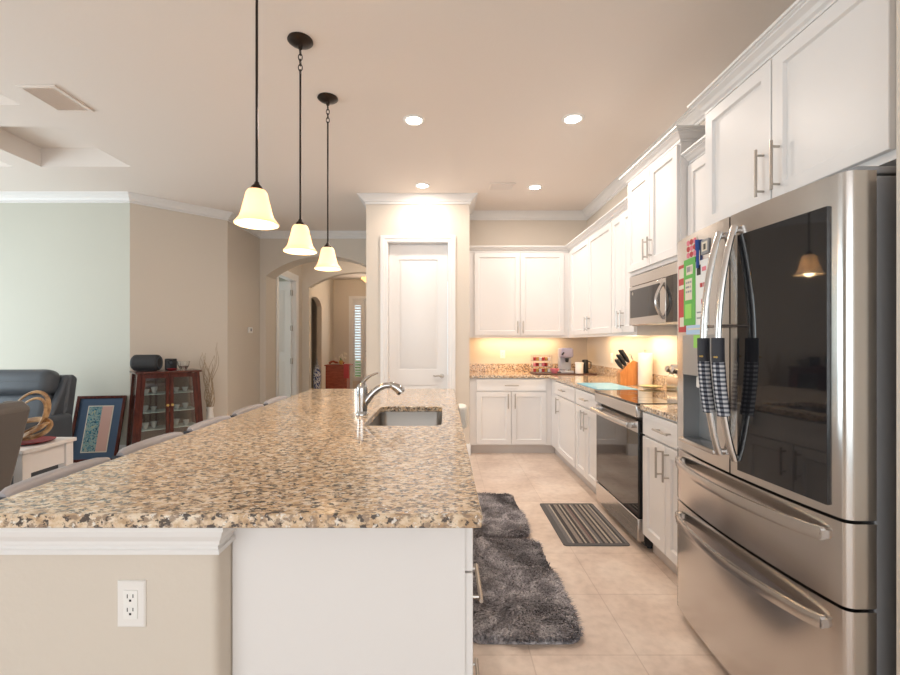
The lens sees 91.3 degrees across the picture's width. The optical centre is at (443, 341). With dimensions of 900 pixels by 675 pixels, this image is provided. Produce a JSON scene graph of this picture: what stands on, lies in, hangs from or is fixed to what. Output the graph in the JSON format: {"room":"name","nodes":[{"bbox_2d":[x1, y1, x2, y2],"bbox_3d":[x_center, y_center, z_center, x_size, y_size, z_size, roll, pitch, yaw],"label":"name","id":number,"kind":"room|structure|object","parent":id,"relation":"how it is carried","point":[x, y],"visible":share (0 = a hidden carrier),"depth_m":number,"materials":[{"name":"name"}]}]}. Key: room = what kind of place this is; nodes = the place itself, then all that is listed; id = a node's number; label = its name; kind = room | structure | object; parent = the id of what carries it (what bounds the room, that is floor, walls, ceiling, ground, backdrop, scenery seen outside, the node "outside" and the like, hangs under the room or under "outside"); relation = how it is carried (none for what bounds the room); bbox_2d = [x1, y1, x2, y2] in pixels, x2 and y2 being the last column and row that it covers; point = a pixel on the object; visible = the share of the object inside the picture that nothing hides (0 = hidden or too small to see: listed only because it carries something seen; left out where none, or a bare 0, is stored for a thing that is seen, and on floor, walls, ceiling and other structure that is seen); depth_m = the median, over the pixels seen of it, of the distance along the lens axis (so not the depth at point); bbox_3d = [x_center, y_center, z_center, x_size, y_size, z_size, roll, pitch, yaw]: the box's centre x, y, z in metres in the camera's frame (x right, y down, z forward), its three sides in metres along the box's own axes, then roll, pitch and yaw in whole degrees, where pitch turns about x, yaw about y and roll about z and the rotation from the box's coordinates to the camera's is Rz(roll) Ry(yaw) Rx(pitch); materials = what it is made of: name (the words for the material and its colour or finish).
{"room":"kitchen","nodes":[
{"label":"kitchen","id":0,"kind":"room"},
{"bbox_2d":[0,203,129,444],"bbox_3d":[-5.135,-0.190,5.060,3.130,2.980,0.120,0,0,0],"label":"wall","id":1,"kind":"structure","parent":0,"point":[65,267],"depth_m":5.00,"materials":[{"name":"grey paint"}]},
{"bbox_2d":[0,109,705,238],"bbox_3d":[-1.532,-1.630,4.938,9.265,0.100,4.180,0,0,24],"label":"trim","id":2,"kind":"structure","parent":1,"relation":"attached to","point":[691,116],"depth_m":5.03,"materials":[{"name":"white wood"}]},
{"bbox_2d":[0,543,231,674],"bbox_3d":[-0.788,0.860,2.300,0.523,0.881,2.560,0,0,0],"label":"wall","id":3,"kind":"structure","parent":0,"point":[59,613],"depth_m":1.02,"materials":[{"name":"beige paint"}]},
{"bbox_2d":[0,528,235,554],"bbox_3d":[-0.788,0.454,1.065,0.581,0.070,0.149,0,0,0],"label":"trim","id":4,"kind":"structure","parent":3,"relation":"attached to","point":[13,541],"depth_m":1.01,"materials":[{"name":"white wood"}]},
{"bbox_2d":[118,580,146,626],"bbox_3d":[-0.722,0.605,1.016,0.065,0.107,0.008,0,0,0],"label":"wall outlet","id":5,"kind":"object","parent":3,"relation":"attached to","point":[132,594],"visible":1,"depth_m":1.01,"materials":[{"name":"white plastic"}]},
{"bbox_2d":[123,590,137,618],"bbox_3d":[-0.722,0.605,1.013,0.033,0.066,0.002,0,0,0],"label":"receptacle","id":6,"kind":"object","parent":5,"relation":"attached to","point":[130,597],"depth_m":1.01,"materials":[{"name":"white plastic"}]},
{"bbox_2d":[130,203,226,420],"bbox_3d":[-3.245,-0.190,5.425,1.059,2.980,0.156,0,0,-44],"label":"wall","id":7,"kind":"structure","parent":0,"point":[178,260],"depth_m":5.36,"materials":[{"name":"beige paint"}]},
{"bbox_2d":[227,221,259,415],"bbox_3d":[-2.870,-0.190,6.230,0.100,2.980,1.000,0,0,0],"label":"wall","id":8,"kind":"structure","parent":0,"point":[243,248],"depth_m":6.19,"materials":[{"name":"beige paint"}]},
{"bbox_2d":[274,265,301,396],"bbox_3d":[-2.790,-0.190,7.765,0.120,2.980,1.390,0,0,0],"label":"wall","id":9,"kind":"structure","parent":0,"point":[297,270],"depth_m":8.31,"materials":[{"name":"beige paint"}]},
{"bbox_2d":[279,281,292,396],"bbox_3d":[-3.206,0.090,8.068,0.858,2.400,0.061,0,0,0],"label":"door","id":10,"kind":"structure","parent":9,"relation":"in","point":[285,287],"depth_m":8.06,"materials":[{"name":"white wood"}]},
{"bbox_2d":[276,271,298,396],"bbox_3d":[-2.785,0.033,7.685,0.150,2.535,1.050,0,0,0],"label":"trim","id":11,"kind":"structure","parent":9,"relation":"attached to","point":[287,275],"depth_m":8.10,"materials":[{"name":"white"}]},
{"bbox_2d":[285,279,332,388],"bbox_3d":[-3.050,-0.190,10.260,0.120,2.980,3.280,0,0,0],"label":"wall","id":12,"kind":"structure","parent":0,"point":[322,293],"depth_m":11.01,"materials":[{"name":"beige paint"}]},
{"bbox_2d":[260,239,365,403],"bbox_3d":[-1.857,-0.190,6.900,1.927,2.980,0.340,0,0,0],"label":"wall","id":13,"kind":"structure","parent":0,"point":[274,261],"depth_m":6.73,"materials":[{"name":"beige paint"}]},
{"bbox_2d":[302,260,365,391],"bbox_3d":[-1.675,-0.190,8.540,2.350,2.980,0.160,0,0,0],"label":"wall","id":14,"kind":"structure","parent":0,"point":[311,277],"depth_m":8.46,"materials":[{"name":"beige paint"}]},
{"bbox_2d":[311,280,365,388],"bbox_3d":[-2.140,-0.190,11.960,3.520,2.980,0.120,0,0,0],"label":"wall","id":15,"kind":"structure","parent":0,"point":[342,289],"depth_m":11.90,"materials":[{"name":"beige paint"}]},
{"bbox_2d":[353,300,360,380],"bbox_3d":[-2.345,-0.045,11.954,0.250,2.190,0.058,0,0,0],"label":"window","id":16,"kind":"structure","parent":15,"relation":"in","point":[355,302],"depth_m":11.93,"materials":[{"name":"white"}]},
{"bbox_2d":[349,296,365,388],"bbox_3d":[-1.835,0.030,11.940,1.470,2.540,0.120,0,0,0],"label":"trim","id":17,"kind":"structure","parent":15,"relation":"attached to","point":[351,298],"depth_m":11.88,"materials":[{"name":"white wood"}]},
{"bbox_2d":[364,300,365,377],"bbox_3d":[-1.690,0.080,11.918,0.980,2.420,0.115,0,0,0],"label":"door","id":18,"kind":"structure","parent":15,"relation":"in","point":[364,300],"depth_m":11.93,"materials":[{"name":"white"}]},
{"bbox_2d":[0,0,795,279],"bbox_3d":[-2.300,-1.800,4.400,8.800,0.240,15.600,0,0,0],"label":"ceiling","id":19,"kind":"structure","parent":0,"point":[169,85],"depth_m":2.94,"materials":[{"name":"beige paint"}]},
{"bbox_2d":[15,85,94,112],"bbox_3d":[-2.670,-1.674,3.035,0.260,0.012,0.330,0,0,0],"label":"ceiling vent","id":20,"kind":"object","parent":19,"relation":"in","point":[53,96],"visible":1,"depth_m":3.02,"materials":[{"name":"white metal"}]},
{"bbox_2d":[233,0,279,229],"bbox_3d":[-0.800,-1.091,1.880,0.182,1.179,0.182,0,0,0],"label":"pendant lamp","id":21,"kind":"object","parent":19,"relation":"hanging from","point":[256,212],"visible":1,"depth_m":1.87,"materials":[{"name":"white glass"}]},
{"bbox_2d":[283,32,316,254],"bbox_3d":[-0.800,-1.091,2.450,0.182,1.179,0.182,0,0,0],"label":"pendant lamp","id":22,"kind":"object","parent":19,"relation":"hanging from","point":[299,243],"visible":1,"depth_m":2.43,"materials":[{"name":"white glass"}]},
{"bbox_2d":[314,92,340,270],"bbox_3d":[-0.800,-1.091,3.030,0.182,1.179,0.182,0,0,0],"label":"pendant lamp","id":23,"kind":"object","parent":19,"relation":"hanging from","point":[327,261],"visible":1,"depth_m":3.02,"materials":[{"name":"white glass"}]},
{"bbox_2d":[403,114,424,125],"bbox_3d":[-0.227,-1.676,3.330,0.168,0.008,0.168,0,0,0],"label":"recessed light","id":24,"kind":"object","parent":19,"relation":"in","point":[412,119],"visible":1,"depth_m":3.32,"materials":[{"name":"white plastic"}]},
{"bbox_2d":[415,183,429,187],"bbox_3d":[-0.230,-1.676,4.720,0.168,0.008,0.168,0,0,0],"label":"recessed light","id":25,"kind":"object","parent":19,"relation":"in","point":[418,185],"visible":1,"depth_m":4.71,"materials":[{"name":"white plastic"}]},
{"bbox_2d":[488,183,515,189],"bbox_3d":[0.620,-1.674,4.740,0.280,0.012,0.200,0,0,0],"label":"ceiling vent","id":26,"kind":"object","parent":19,"relation":"in","point":[492,186],"visible":1,"depth_m":4.72,"materials":[{"name":"white metal"}]},
{"bbox_2d":[527,184,542,189],"bbox_3d":[0.986,-1.676,4.770,0.168,0.008,0.168,0,0,0],"label":"recessed light","id":27,"kind":"object","parent":19,"relation":"in","point":[534,186],"visible":1,"depth_m":4.76,"materials":[{"name":"white plastic"}]},
{"bbox_2d":[561,113,584,124],"bbox_3d":[0.970,-1.676,3.310,0.168,0.008,0.168,0,0,0],"label":"recessed light","id":28,"kind":"object","parent":19,"relation":"in","point":[573,118],"visible":1,"depth_m":3.30,"materials":[{"name":"white plastic"}]},
{"bbox_2d":[73,453,729,674],"bbox_3d":[-2.300,1.330,4.400,8.800,0.060,15.600,0,0,0],"label":"floor","id":29,"kind":"structure","parent":0,"point":[624,597],"depth_m":2.24,"materials":[{"name":"tile"}]},
{"bbox_2d":[0,400,29,490],"bbox_3d":[-2.919,0.765,2.230,0.912,0.990,0.920,0,0,0],"label":"chair","id":30,"kind":"object","parent":29,"relation":"on","point":[14,415],"visible":0.75,"depth_m":2.55,"materials":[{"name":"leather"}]},
{"bbox_2d":[0,369,76,484],"bbox_3d":[-4.098,0.763,4.027,0.920,0.994,0.873,0,0,-6],"label":"recliner","id":31,"kind":"object","parent":29,"relation":"on","point":[14,383],"visible":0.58,"depth_m":4.20,"materials":[{"name":"grey leather"}]},
{"bbox_2d":[13,437,76,483],"bbox_3d":[-3.045,1.000,3.040,0.670,0.600,0.420,0,0,0],"label":"side table","id":32,"kind":"object","parent":29,"relation":"on","point":[32,458],"visible":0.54,"depth_m":3.00,"materials":[{"name":"white wood"}]},
{"bbox_2d":[21,436,55,444],"bbox_3d":[-2.860,0.690,3.050,0.260,0.019,0.260,0,0,0],"label":"plate","id":33,"kind":"object","parent":32,"relation":"on","point":[43,438],"visible":0.66,"depth_m":3.08,"materials":[{"name":"red ceramic"}]},
{"bbox_2d":[19,390,52,440],"bbox_3d":[-2.860,0.504,3.036,0.284,0.338,0.159,0,0,0],"label":"sculpture","id":34,"kind":"object","parent":33,"relation":"on","point":[44,421],"visible":0.6,"depth_m":3.03,"materials":[{"name":"brown wood"}]},
{"bbox_2d":[0,457,110,499],"bbox_3d":[-1.100,0.861,1.450,0.412,0.880,0.403,0,0,0],"label":"bar stool","id":35,"kind":"object","parent":29,"relation":"on","point":[61,472],"visible":0.17,"depth_m":1.41,"materials":[{"name":"grey plastic"}]},
{"bbox_2d":[72,395,126,462],"bbox_3d":[-3.822,0.951,4.847,0.500,0.697,0.221,0,0,-8],"label":"framed picture","id":36,"kind":"object","parent":29,"relation":"on","point":[97,423],"visible":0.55,"depth_m":4.85,"materials":[{"name":"brown wood"}]},
{"bbox_2d":[81,406,102,451],"bbox_3d":[-3.869,0.955,4.838,0.135,0.471,0.136,0,0,-8],"label":"art print","id":37,"kind":"object","parent":36,"relation":"attached to","point":[93,420],"depth_m":4.84},
{"bbox_2d":[112,432,183,459],"bbox_3d":[-1.100,0.861,1.910,0.412,0.880,0.403,0,0,0],"label":"bar stool","id":38,"kind":"object","parent":29,"relation":"on","point":[155,440],"visible":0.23,"depth_m":1.87,"materials":[{"name":"grey fabric"}]},
{"bbox_2d":[126,369,202,446],"bbox_3d":[-3.160,0.811,5.010,0.728,0.977,0.368,0,0,-44],"label":"curio cabinet","id":39,"kind":"object","parent":29,"relation":"on","point":[165,397],"visible":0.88,"depth_m":5.03,"materials":[{"name":"brown wood"}]},
{"bbox_2d":[130,355,162,370],"bbox_3d":[-3.293,0.231,4.874,0.270,0.183,0.180,0,0,-10],"label":"speaker","id":40,"kind":"object","parent":39,"relation":"on","point":[137,362],"visible":1,"depth_m":4.81},
{"bbox_2d":[133,406,193,413],"bbox_3d":[-3.177,0.777,5.027,0.578,0.006,0.270,0,0,-44],"label":"glass shelf","id":41,"kind":"object","parent":39,"relation":"attached to","point":[159,409],"depth_m":5.04,"materials":[{"name":"white"}]},
{"bbox_2d":[141,422,194,431],"bbox_3d":[-3.177,0.967,5.027,0.604,0.006,0.270,0,0,-44],"label":"glass shelf","id":42,"kind":"object","parent":39,"relation":"attached to","point":[160,425],"depth_m":5.02,"materials":[{"name":"white"}]},
{"bbox_2d":[144,390,192,394],"bbox_3d":[-3.177,0.577,5.027,0.552,0.006,0.270,0,0,-44],"label":"glass shelf","id":43,"kind":"object","parent":39,"relation":"attached to","point":[159,392],"depth_m":5.04,"materials":[{"name":"white"}]},
{"bbox_2d":[165,358,176,369],"bbox_3d":[-3.158,0.258,5.087,0.120,0.130,0.111,0,0,-30],"label":"picture frame","id":44,"kind":"object","parent":39,"relation":"on","point":[169,363],"visible":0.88,"depth_m":5.06,"materials":[{"name":"black plastic"}]},
{"bbox_2d":[177,361,189,369],"bbox_3d":[-3.034,0.273,5.124,0.136,0.100,0.136,0,0,0],"label":"crystal bowl","id":45,"kind":"object","parent":39,"relation":"on","point":[183,365],"visible":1,"depth_m":5.08,"materials":[{"name":"clear glass"}]},
{"bbox_2d":[184,415,231,433],"bbox_3d":[-1.100,0.861,2.380,0.412,0.880,0.403,0,0,0],"label":"bar stool","id":46,"kind":"object","parent":29,"relation":"on","point":[199,425],"visible":0.12,"depth_m":2.34,"materials":[{"name":"grey fabric"}]},
{"bbox_2d":[199,346,218,419],"bbox_3d":[-2.897,0.653,5.435,0.174,1.294,0.160,0,0,35],"label":"vase","id":47,"kind":"object","parent":29,"relation":"on","point":[209,408],"visible":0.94,"depth_m":5.42,"materials":[{"name":"white ceramic"}]},
{"bbox_2d":[230,404,263,416],"bbox_3d":[-1.100,0.861,2.850,0.412,0.880,0.403,0,0,0],"label":"bar stool","id":48,"kind":"object","parent":29,"relation":"on","point":[251,407],"visible":0.17,"depth_m":2.80,"materials":[{"name":"beige fabric"}]},
{"bbox_2d":[263,396,287,405],"bbox_3d":[-1.100,0.861,3.320,0.412,0.880,0.403,0,0,0],"label":"bar stool","id":49,"kind":"object","parent":29,"relation":"on","point":[275,399],"visible":0.12,"depth_m":3.28,"materials":[{"name":"grey plastic"}]},
{"bbox_2d":[313,358,320,388],"bbox_3d":[-2.700,0.775,9.350,0.166,1.050,0.166,0,0,0],"label":"urn","id":50,"kind":"object","parent":29,"relation":"on","point":[316,373],"visible":0.81,"depth_m":9.29,"materials":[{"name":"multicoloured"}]},
{"bbox_2d":[324,360,352,388],"bbox_3d":[-2.415,0.863,10.125,0.570,0.874,0.410,0,0,0],"label":"chest","id":51,"kind":"object","parent":29,"relation":"on","point":[335,379],"visible":0.62,"depth_m":9.95,"materials":[{"name":"brown wood"}]},
{"bbox_2d":[335,352,346,363],"bbox_3d":[-2.359,0.373,10.109,0.293,0.283,0.141,0,0,20],"label":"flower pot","id":52,"kind":"object","parent":51,"relation":"on","point":[340,357],"visible":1,"depth_m":10.08,"materials":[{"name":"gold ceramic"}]},
{"bbox_2d":[344,364,349,377],"bbox_3d":[-2.200,0.660,10.025,0.120,0.320,0.250,0,0,0],"label":"blanket","id":53,"kind":"object","parent":51,"relation":"on","point":[346,366],"visible":1,"depth_m":9.90,"materials":[{"name":"red fabric"}]},
{"bbox_2d":[232,457,482,674],"bbox_3d":[-0.207,0.860,2.335,0.634,0.881,2.490,0,0,0],"label":"base cabinet","id":54,"kind":"object","parent":29,"relation":"on","point":[306,601],"visible":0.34,"depth_m":1.09,"materials":[{"name":"white wood"}]},
{"bbox_2d":[0,389,481,527],"bbox_3d":[-0.502,0.402,2.312,1.175,0.032,2.655,0,0,0],"label":"countertop","id":55,"kind":"structure","parent":54,"relation":"on","point":[306,459],"depth_m":1.25,"materials":[{"name":"stone"}]},
{"bbox_2d":[356,372,404,415],"bbox_3d":[-0.337,0.273,2.340,0.265,0.227,0.068,0,0,0],"label":"kitchen faucet","id":56,"kind":"object","parent":55,"relation":"on","point":[364,398],"visible":1,"depth_m":2.32,"materials":[{"name":"silver metal"}]},
{"bbox_2d":[369,412,441,425],"bbox_3d":[-0.194,0.517,2.335,0.404,0.198,0.650,0,0,0],"label":"sink","id":57,"kind":"object","parent":55,"relation":"in","point":[383,418],"visible":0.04,"depth_m":2.64,"materials":[{"name":"silver metal"}]},
{"bbox_2d":[458,404,466,428],"bbox_3d":[0.105,0.448,2.670,0.064,0.125,0.180,0,0,0],"label":"dish towel","id":58,"kind":"object","parent":55,"relation":"hanging from","point":[462,408],"visible":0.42,"depth_m":2.58,"materials":[{"name":"white fabric"}]},
{"bbox_2d":[473,492,531,538],"bbox_3d":[0.334,1.278,3.289,0.558,0.041,0.842,0,0,0],"label":"shag rug","id":59,"kind":"object","parent":29,"relation":"on","point":[502,517],"visible":0.59,"depth_m":3.15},
{"bbox_2d":[469,378,554,452],"bbox_3d":[0.796,0.860,5.375,1.000,0.881,0.666,0,0,0],"label":"base cabinet","id":60,"kind":"object","parent":29,"relation":"on","point":[507,415],"visible":0.95,"depth_m":5.09,"materials":[{"name":"white wood"}]},
{"bbox_2d":[473,536,584,643],"bbox_3d":[0.356,1.278,2.361,0.589,0.041,1.029,0,0,0],"label":"shag rug","id":61,"kind":"object","parent":29,"relation":"on","point":[525,601],"visible":0.86,"depth_m":2.17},
{"bbox_2d":[551,379,582,480],"bbox_3d":[1.521,0.860,4.909,0.666,0.881,1.598,0,0,0],"label":"base cabinet","id":62,"kind":"object","parent":29,"relation":"on","point":[563,396],"visible":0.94,"depth_m":4.52,"materials":[{"name":"white wood"}]},
{"bbox_2d":[469,364,666,393],"bbox_3d":[1.075,0.349,4.603,1.559,0.137,2.211,0,0,0],"label":"countertop","id":63,"kind":"structure","parent":62,"relation":"on","point":[605,374],"depth_m":5.07,"materials":[{"name":"stone"}]},
{"bbox_2d":[530,372,596,374],"bbox_3d":[1.435,0.379,5.335,0.730,0.012,0.370,0,0,0],"label":"serving tray","id":64,"kind":"object","parent":63,"relation":"on","point":[557,373],"visible":0.73,"depth_m":5.22,"materials":[{"name":"brown wood"}]},
{"bbox_2d":[531,355,551,372],"bbox_3d":[1.200,0.265,5.420,0.236,0.215,0.126,0,0,0],"label":"coffee pod rack","id":65,"kind":"object","parent":64,"relation":"on","point":[531,355],"visible":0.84,"depth_m":5.36,"materials":[{"name":"silver metal"}]},
{"bbox_2d":[558,348,573,372],"bbox_3d":[1.470,0.223,5.330,0.160,0.300,0.240,0,0,0],"label":"coffee machine","id":66,"kind":"object","parent":64,"relation":"on","point":[565,355],"visible":0.94,"depth_m":5.28,"materials":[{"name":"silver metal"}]},
{"bbox_2d":[575,362,583,373],"bbox_3d":[1.605,0.306,5.220,0.102,0.133,0.102,0,0,0],"label":"canister","id":67,"kind":"object","parent":64,"relation":"on","point":[578,365],"visible":1,"depth_m":5.18,"materials":[{"name":"white ceramic"}]},
{"bbox_2d":[582,359,590,372],"bbox_3d":[1.708,0.291,5.292,0.103,0.163,0.079,0,0,44],"label":"milk frother","id":68,"kind":"object","parent":64,"relation":"on","point":[585,365],"visible":0.91,"depth_m":5.27,"materials":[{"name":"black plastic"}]},
{"bbox_2d":[577,383,637,389],"bbox_3d":[1.397,0.382,3.810,0.325,0.006,0.580,0,0,0],"label":"glass cutting board","id":69,"kind":"object","parent":63,"relation":"on","point":[598,386],"visible":0.88,"depth_m":3.75,"materials":[{"name":"blue"}]},
{"bbox_2d":[614,349,637,384],"bbox_3d":[1.647,0.225,3.981,0.196,0.321,0.110,0,0,8],"label":"knife block","id":70,"kind":"object","parent":63,"relation":"on","point":[627,374],"visible":0.98,"depth_m":3.93,"materials":[{"name":"brown wood"}]},
{"bbox_2d":[638,350,652,385],"bbox_3d":[1.765,0.226,3.860,0.124,0.318,0.124,0,0,0],"label":"paper towel roll","id":71,"kind":"object","parent":63,"relation":"on","point":[645,360],"visible":0.87,"depth_m":3.81,"materials":[{"name":"white paper"}]},
{"bbox_2d":[639,385,661,387],"bbox_3d":[1.700,0.368,3.620,0.180,0.021,0.180,0,0,0],"label":"serving dish","id":72,"kind":"object","parent":63,"relation":"on","point":[644,386],"visible":1,"depth_m":3.60,"materials":[{"name":"beige ceramic"}]},
{"bbox_2d":[540,503,629,545],"bbox_3d":[0.978,1.296,3.165,0.425,0.007,0.730,0,0,0],"label":"kitchen mat","id":73,"kind":"object","parent":29,"relation":"on","point":[575,524],"visible":1,"depth_m":3.10,"materials":[{"name":"grey fabric"}]},
{"bbox_2d":[576,388,599,493],"bbox_3d":[1.521,0.860,3.804,0.666,0.881,0.608,0,0,0],"label":"base cabinet","id":74,"kind":"object","parent":29,"relation":"on","point":[585,418],"visible":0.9,"depth_m":3.78,"materials":[{"name":"white wood"}]},
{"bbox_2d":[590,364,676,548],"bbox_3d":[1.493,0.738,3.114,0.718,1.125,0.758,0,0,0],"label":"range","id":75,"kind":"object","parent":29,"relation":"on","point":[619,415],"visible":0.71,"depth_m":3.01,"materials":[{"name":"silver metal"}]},
{"bbox_2d":[595,390,676,404],"bbox_3d":[1.480,0.388,3.114,0.571,0.014,0.758,0,0,0],"label":"cooktop","id":76,"kind":"object","parent":75,"relation":"in","point":[625,397],"depth_m":3.13,"materials":[{"name":"black glass"}]},
{"bbox_2d":[643,411,678,574],"bbox_3d":[1.521,0.860,2.439,0.666,0.881,0.578,0,0,0],"label":"base cabinet","id":77,"kind":"object","parent":29,"relation":"on","point":[660,446],"visible":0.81,"depth_m":2.50,"materials":[{"name":"white wood"}]},
{"bbox_2d":[640,404,676,421],"bbox_3d":[1.534,0.349,2.441,0.640,0.137,0.581,0,0,0],"label":"countertop","id":78,"kind":"structure","parent":77,"relation":"on","point":[669,411],"depth_m":2.55,"materials":[{"name":"stone"}]},
{"bbox_2d":[675,166,895,674],"bbox_3d":[1.411,0.404,1.667,0.851,1.792,0.903,0,0,0],"label":"refrigerator","id":79,"kind":"object","parent":29,"relation":"on","point":[785,515],"depth_m":1.37,"materials":[{"name":"grey metal"}]},
{"bbox_2d":[679,265,685,331],"bbox_3d":[1.101,-0.200,2.036,0.003,0.310,0.083,0,0,8],"label":"flyer","id":80,"kind":"object","parent":79,"relation":"attached to","point":[682,328],"visible":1,"depth_m":2.04,"materials":[{"name":"red paper"}]},
{"bbox_2d":[679,268,683,279],"bbox_3d":[1.101,-0.316,2.036,0.001,0.046,0.066,0,0,8],"label":"print","id":81,"kind":"object","parent":80,"relation":"attached to","point":[681,270],"depth_m":2.04,"materials":[{"name":"beige paper"}]},
{"bbox_2d":[684,256,695,325],"bbox_3d":[1.090,-0.223,1.955,0.003,0.295,0.111,0,0,5],"label":"flyer","id":82,"kind":"object","parent":79,"relation":"attached to","point":[689,264],"visible":1,"depth_m":1.94,"materials":[{"name":"green paper"}]},
{"bbox_2d":[685,303,691,318],"bbox_3d":[1.090,-0.137,1.963,0.001,0.065,0.061,0,0,6],"label":"print","id":83,"kind":"object","parent":82,"relation":"attached to","point":[688,306],"depth_m":1.96,"materials":[{"name":"green paper"}]},
{"bbox_2d":[685,278,691,300],"bbox_3d":[1.090,-0.234,1.960,0.007,0.094,0.066,0,0,0],"label":"print","id":84,"kind":"object","parent":82,"relation":"on","point":[688,281],"depth_m":1.96,"materials":[{"name":"beige paper"}]},
{"bbox_2d":[686,264,692,275],"bbox_3d":[1.089,-0.320,1.952,0.006,0.041,0.060,0,0,0],"label":"print","id":85,"kind":"object","parent":82,"relation":"on","point":[689,267],"depth_m":1.95,"materials":[{"name":"beige paper"}]},
{"bbox_2d":[687,236,696,258],"bbox_3d":[1.089,-0.413,1.935,0.005,0.083,0.090,0,0,5],"label":"magnet","id":86,"kind":"object","parent":79,"relation":"attached to","point":[691,252],"visible":0.92,"depth_m":1.93,"materials":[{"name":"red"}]},
{"bbox_2d":[686,325,699,334],"bbox_3d":[1.086,-0.053,1.905,0.003,0.040,0.161,0,0,4],"label":"letter","id":87,"kind":"object","parent":79,"relation":"attached to","point":[692,329],"visible":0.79,"depth_m":1.92,"materials":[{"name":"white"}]},
{"bbox_2d":[693,335,699,347],"bbox_3d":[1.079,-0.003,1.875,0.006,0.055,0.050,0,0,4],"label":"clip","id":88,"kind":"object","parent":79,"relation":"attached to","point":[695,337],"visible":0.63,"depth_m":1.88,"materials":[{"name":"green plastic"}]},
{"bbox_2d":[695,239,699,267],"bbox_3d":[1.078,-0.375,1.872,0.018,0.120,0.012,0,0,0],"label":"marker pen","id":89,"kind":"object","parent":79,"relation":"attached to","point":[697,242],"visible":1,"depth_m":1.87,"materials":[{"name":"blue plastic"}]},
{"bbox_2d":[696,258,708,330],"bbox_3d":[1.084,-0.195,1.853,0.002,0.300,0.105,0,0,3],"label":"letter","id":90,"kind":"object","parent":79,"relation":"attached to","point":[701,271],"visible":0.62,"depth_m":1.86,"materials":[{"name":"white paper"}]},
{"bbox_2d":[701,238,709,254],"bbox_3d":[1.081,-0.395,1.821,0.006,0.060,0.057,0,0,3],"label":"photo magnet","id":91,"kind":"object","parent":79,"relation":"attached to","point":[705,244],"visible":1,"depth_m":1.81,"materials":[{"name":"grey"}]},
{"bbox_2d":[702,241,706,251],"bbox_3d":[1.078,-0.397,1.821,0.003,0.039,0.040,0,0,0],"label":"print","id":92,"kind":"object","parent":91,"relation":"attached to","point":[704,243],"depth_m":1.82,"materials":[{"name":"beige paper"}]},
{"bbox_2d":[366,204,468,443],"bbox_3d":[-0.300,-0.190,5.110,1.185,2.980,0.120,0,0,0],"label":"wall","id":93,"kind":"structure","parent":0,"point":[381,219],"depth_m":5.05,"materials":[{"name":"beige paint"}]},
{"bbox_2d":[380,235,454,389],"bbox_3d":[-0.298,0.038,5.105,0.859,2.523,0.150,0,0,0],"label":"trim","id":94,"kind":"structure","parent":93,"relation":"attached to","point":[385,240],"depth_m":5.03,"materials":[{"name":"white wood"}]},
{"bbox_2d":[389,244,447,388],"bbox_3d":[-0.298,0.077,5.108,0.681,2.426,0.094,0,0,0],"label":"door","id":95,"kind":"structure","parent":93,"relation":"in","point":[418,273],"depth_m":5.12,"materials":[{"name":"white wood"}]},
{"bbox_2d":[469,220,586,363],"bbox_3d":[1.074,-0.190,5.770,1.564,2.980,0.120,0,0,0],"label":"wall","id":96,"kind":"structure","parent":0,"point":[481,232],"depth_m":5.71,"materials":[{"name":"beige paint"}]},
{"bbox_2d":[469,246,568,337],"bbox_3d":[0.941,-0.609,5.514,1.290,1.113,0.388,0,0,0],"label":"upper cabinet","id":97,"kind":"object","parent":96,"relation":"attached to","point":[515,291],"visible":0.84,"depth_m":5.37,"materials":[{"name":"white wood"}]},
{"bbox_2d":[587,120,704,375],"bbox_3d":[1.916,-0.190,3.500,0.120,2.980,4.660,0,0,0],"label":"wall","id":98,"kind":"structure","parent":0,"point":[663,348],"depth_m":4.45,"materials":[{"name":"beige paint"}]},
{"bbox_2d":[565,213,649,337],"bbox_3d":[1.660,-0.609,4.834,0.388,1.113,1.748,0,0,0],"label":"upper cabinet","id":99,"kind":"object","parent":98,"relation":"attached to","point":[590,252],"visible":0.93,"depth_m":4.51,"materials":[{"name":"white wood"}]},
{"bbox_2d":[607,196,676,335],"bbox_3d":[1.660,-0.609,3.721,0.388,1.113,0.476,0,0,0],"label":"upper cabinet","id":100,"kind":"object","parent":98,"relation":"attached to","point":[619,213],"visible":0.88,"depth_m":3.71,"materials":[{"name":"white wood"}]},
{"bbox_2d":[619,125,704,276],"bbox_3d":[1.631,-0.915,3.105,0.446,0.800,0.874,0,0,0],"label":"upper cabinet","id":101,"kind":"object","parent":98,"relation":"attached to","point":[658,181],"visible":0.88,"depth_m":2.96,"materials":[{"name":"white wood"}]},
{"bbox_2d":[629,261,676,325],"bbox_3d":[1.629,-0.318,3.105,0.450,0.385,0.740,0,0,0],"label":"microwave","id":102,"kind":"object","parent":101,"relation":"attached to","point":[652,293],"visible":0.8,"depth_m":3.06,"materials":[{"name":"silver metal"}]},
{"bbox_2d":[680,135,704,235],"bbox_3d":[1.660,-0.609,2.475,0.388,1.113,0.506,0,0,0],"label":"upper cabinet","id":103,"kind":"object","parent":98,"relation":"attached to","point":[695,154],"visible":0.09,"depth_m":2.63,"materials":[{"name":"white wood"}]},
{"bbox_2d":[687,0,895,226],"bbox_3d":[1.553,-0.637,1.720,0.602,1.155,1.096,0,0,0],"label":"upper cabinet","id":104,"kind":"object","parent":98,"relation":"attached to","point":[812,98],"visible":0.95,"depth_m":1.60,"materials":[{"name":"white wood"}]},
{"bbox_2d":[896,0,899,674],"bbox_3d":[1.589,-0.190,1.100,0.773,2.980,0.140,0,0,0],"label":"wall","id":105,"kind":"structure","parent":0,"point":[897,1],"depth_m":1.17,"materials":[{"name":"beige paint"}]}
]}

